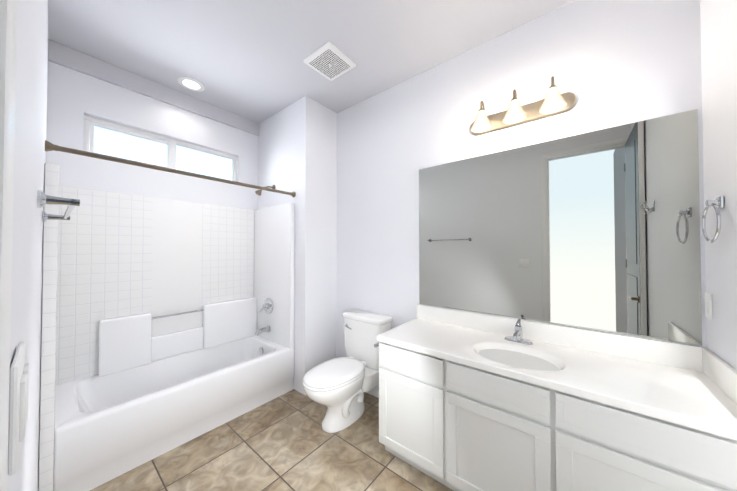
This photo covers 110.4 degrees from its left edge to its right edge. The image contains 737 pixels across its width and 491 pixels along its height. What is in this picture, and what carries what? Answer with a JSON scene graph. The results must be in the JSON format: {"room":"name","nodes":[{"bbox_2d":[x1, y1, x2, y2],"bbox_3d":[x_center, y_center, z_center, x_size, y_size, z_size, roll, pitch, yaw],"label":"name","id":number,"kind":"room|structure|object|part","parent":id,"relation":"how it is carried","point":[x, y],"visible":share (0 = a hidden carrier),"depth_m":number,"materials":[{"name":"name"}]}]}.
{"room":"bathroom","nodes":[
{"label":"bathroom","id":0,"kind":"room"},
{"bbox_2d":[7,0,47,490],"bbox_3d":[-1.340,-0.037,0.980,2.780,2.908,0.100,-1,-1,39],"label":"wall","id":1,"kind":"structure","parent":0,"point":[30,132],"depth_m":0.53,"materials":[{"name":"white paint"}]},
{"bbox_2d":[0,0,17,490],"bbox_3d":[0.049,0.115,-0.070,0.812,2.572,0.009,-1,-1,39],"label":"door frame","id":2,"kind":"structure","parent":1,"relation":"attached to","point":[8,31],"depth_m":0.16,"materials":[{"name":"white wood"}]},
{"bbox_2d":[8,343,28,475],"bbox_3d":[-0.420,0.187,0.309,0.116,0.115,0.010,-1,-1,39],"label":"light switch","id":3,"kind":"object","parent":1,"relation":"attached to","point":[19,393],"visible":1,"depth_m":0.28,"materials":[{"name":"white plastic"}]},
{"bbox_2d":[37,190,79,221],"bbox_3d":[-1.191,-0.133,0.983,0.692,0.052,0.084,-1,-1,39],"label":"towel rail","id":4,"kind":"object","parent":1,"relation":"attached to","point":[43,199],"visible":1,"depth_m":0.79,"materials":[{"name":"silver metal"}]},
{"bbox_2d":[45,140,295,196],"bbox_3d":[-1.252,-0.528,1.994,0.060,0.060,1.574,-1,-1,39],"label":"rail","id":5,"kind":"object","parent":1,"relation":"attached to","point":[49,146],"visible":1,"depth_m":1.70,"materials":[{"name":"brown metal"}]},
{"bbox_2d":[46,41,257,209],"bbox_3d":[-1.858,-0.014,2.474,0.100,2.908,1.577,-1,-1,39],"label":"wall","id":6,"kind":"structure","parent":0,"point":[88,95],"depth_m":2.21,"materials":[{"name":"white paint"}]},
{"bbox_2d":[48,39,259,135],"bbox_3d":[-1.807,-1.395,2.454,0.030,0.144,1.575,-1,-1,39],"label":"trim","id":7,"kind":"structure","parent":6,"relation":"attached to","point":[71,58],"depth_m":2.22,"materials":[{"name":"grey paint"}]},
{"bbox_2d":[83,115,236,182],"bbox_3d":[-1.890,-0.855,2.483,0.044,0.340,1.177,-1,-1,39],"label":"window","id":8,"kind":"structure","parent":6,"relation":"in","point":[90,123],"depth_m":2.32,"materials":[{"name":"white plastic"}]},
{"bbox_3d":[-1.895,-0.855,2.487,0.004,0.320,1.157,-1,-1,39],"label":"glass","id":9,"kind":"part","parent":8,"relation":"part of","materials":[{"name":"glass"}]},
{"bbox_2d":[90,389,452,490],"bbox_3d":[-1.042,1.470,1.123,4.235,0.100,3.661,-1,-1,39],"label":"floor","id":10,"kind":"structure","parent":0,"point":[285,442],"depth_m":1.70,"materials":[{"name":"tile"}]},
{"bbox_2d":[38,163,294,490],"bbox_3d":[-1.526,0.376,2.201,0.747,2.120,1.573,-1,-1,39],"label":"bathtub","id":11,"kind":"object","parent":10,"relation":"on","point":[167,325],"visible":0.96,"depth_m":2.12,"materials":[{"name":"white ceramic"}]},
{"bbox_2d":[255,298,272,335],"bbox_3d":[-1.130,0.759,2.720,0.170,0.381,0.156,-1,-1,39],"label":"faucet","id":12,"kind":"object","parent":11,"relation":"on","point":[267,306],"depth_m":2.75,"materials":[{"name":"silver metal"}]},
{"bbox_2d":[302,309,392,432],"bbox_3d":[-0.197,1.036,2.160,0.482,0.799,0.788,-1,-1,39],"label":"toilet","id":13,"kind":"object","parent":10,"relation":"on","point":[338,387],"visible":0.96,"depth_m":2.11,"materials":[{"name":"white ceramic"}]},
{"bbox_3d":[-0.277,1.036,2.061,0.378,0.019,0.535,-1,-1,39],"label":"seat","id":14,"kind":"part","parent":13,"relation":"part of","materials":[{"name":"white plastic"}]},
{"bbox_3d":[-0.251,1.241,2.090,0.364,0.386,0.600,-1,-1,39],"label":"bowl","id":15,"kind":"part","parent":13,"relation":"part of","materials":[{"name":"white ceramic"}]},
{"bbox_3d":[-0.016,0.884,2.387,0.460,0.400,0.202,-1,-1,39],"label":"tank","id":16,"kind":"part","parent":13,"relation":"part of","materials":[{"name":"white ceramic"}]},
{"bbox_3d":[-0.018,0.661,2.388,0.482,0.043,0.217,-1,-1,39],"label":"lid","id":17,"kind":"part","parent":13,"relation":"part of","materials":[{"name":"white ceramic"}]},
{"bbox_2d":[374,304,736,490],"bbox_3d":[0.814,0.947,1.489,1.588,0.957,0.571,-1,-1,39],"label":"bathroom vanity","id":18,"kind":"object","parent":10,"relation":"on","point":[470,401],"visible":1,"depth_m":1.24,"materials":[{"name":"white paint"}]},
{"bbox_2d":[377,318,736,439],"bbox_3d":[0.835,0.674,1.476,1.533,0.138,0.571,-1,-1,39],"label":"countertop","id":19,"kind":"structure","parent":18,"relation":"on","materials":[{"name":"white stone"}]},
{"bbox_2d":[504,319,532,344],"bbox_3d":[0.918,0.538,1.583,0.160,0.136,0.185,-1,-1,39],"label":"faucet","id":20,"kind":"object","parent":19,"relation":"on","point":[517,339],"depth_m":1.60,"materials":[{"name":"silver metal"}]},
{"bbox_2d":[258,96,336,394],"bbox_3d":[-0.876,-0.006,2.965,1.013,2.908,0.419,-1,-1,39],"label":"wall","id":21,"kind":"structure","parent":0,"point":[297,147],"depth_m":2.63,"materials":[{"name":"white paint"}]},
{"bbox_2d":[48,0,573,122],"bbox_3d":[-0.809,-1.540,0.981,3.635,0.100,3.661,-1,-1,39],"label":"ceiling","id":22,"kind":"structure","parent":0,"point":[244,58],"depth_m":1.83,"materials":[{"name":"white paint"}]},
{"bbox_2d":[178,77,204,90],"bbox_3d":[-1.611,-1.465,2.332,0.204,0.009,0.204,-1,-1,39],"label":"recessed light","id":23,"kind":"object","parent":22,"relation":"in","point":[192,84],"visible":1,"depth_m":2.32,"materials":[{"name":"white plastic"}]},
{"bbox_2d":[303,42,355,80],"bbox_3d":[-0.309,-1.461,2.067,0.310,0.024,0.310,-1,-1,39],"label":"ceiling vent","id":24,"kind":"object","parent":22,"relation":"in","point":[330,61],"visible":1,"depth_m":2.04,"materials":[{"name":"white plastic"}]},
{"bbox_2d":[309,49,350,78],"label":"grille","id":25,"kind":"object","parent":24,"relation":"attached to","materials":[{"name":"white plastic"}]},
{"bbox_2d":[366,387,378,397],"bbox_3d":[0.025,1.398,2.479,0.972,0.085,0.012,-1,-1,39],"label":"baseboard","id":26,"kind":"structure","parent":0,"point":[374,391],"depth_m":2.44,"materials":[{"name":"white wood"}]},
{"bbox_2d":[336,0,706,387],"bbox_3d":[0.305,-0.016,2.342,3.635,2.908,0.108,-1,-1,39],"label":"wall","id":27,"kind":"structure","parent":0,"point":[599,230],"depth_m":1.62,"materials":[{"name":"white paint"}]},
{"bbox_2d":[470,76,576,135],"bbox_3d":[0.948,-0.910,1.658,0.620,0.203,0.185,-1,-1,39],"label":"sconce","id":28,"kind":"object","parent":27,"relation":"attached to","point":[554,102],"visible":1,"depth_m":1.64,"materials":[{"name":"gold metal"}]},
{"bbox_2d":[700,0,736,369],"bbox_3d":[0.537,-0.055,-0.189,0.100,2.908,3.561,-1,-1,39],"label":"wall","id":29,"kind":"structure","parent":0,"point":[718,19],"depth_m":1.09,"materials":[{"name":"white paint"}]},
{"bbox_2d":[417,304,736,404],"bbox_3d":[0.839,0.547,1.482,1.533,0.117,0.561,-1,-1,39],"label":"backsplash","id":30,"kind":"structure","parent":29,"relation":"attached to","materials":[{"name":"white stone"}]},
{"bbox_2d":[705,293,712,319],"bbox_3d":[1.580,0.281,1.192,0.010,0.115,0.070,-1,-1,39],"label":"light switch","id":31,"kind":"object","parent":29,"relation":"attached to","point":[708,307],"visible":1,"depth_m":1.18,"materials":[{"name":"white plastic"}]},
{"bbox_2d":[702,196,724,242],"bbox_3d":[1.474,-0.109,1.091,0.042,0.196,0.171,-1,-1,39],"label":"towel ring","id":32,"kind":"object","parent":29,"relation":"attached to","point":[717,204],"visible":0.98,"depth_m":1.08,"materials":[{"name":"silver metal"}]}
]}

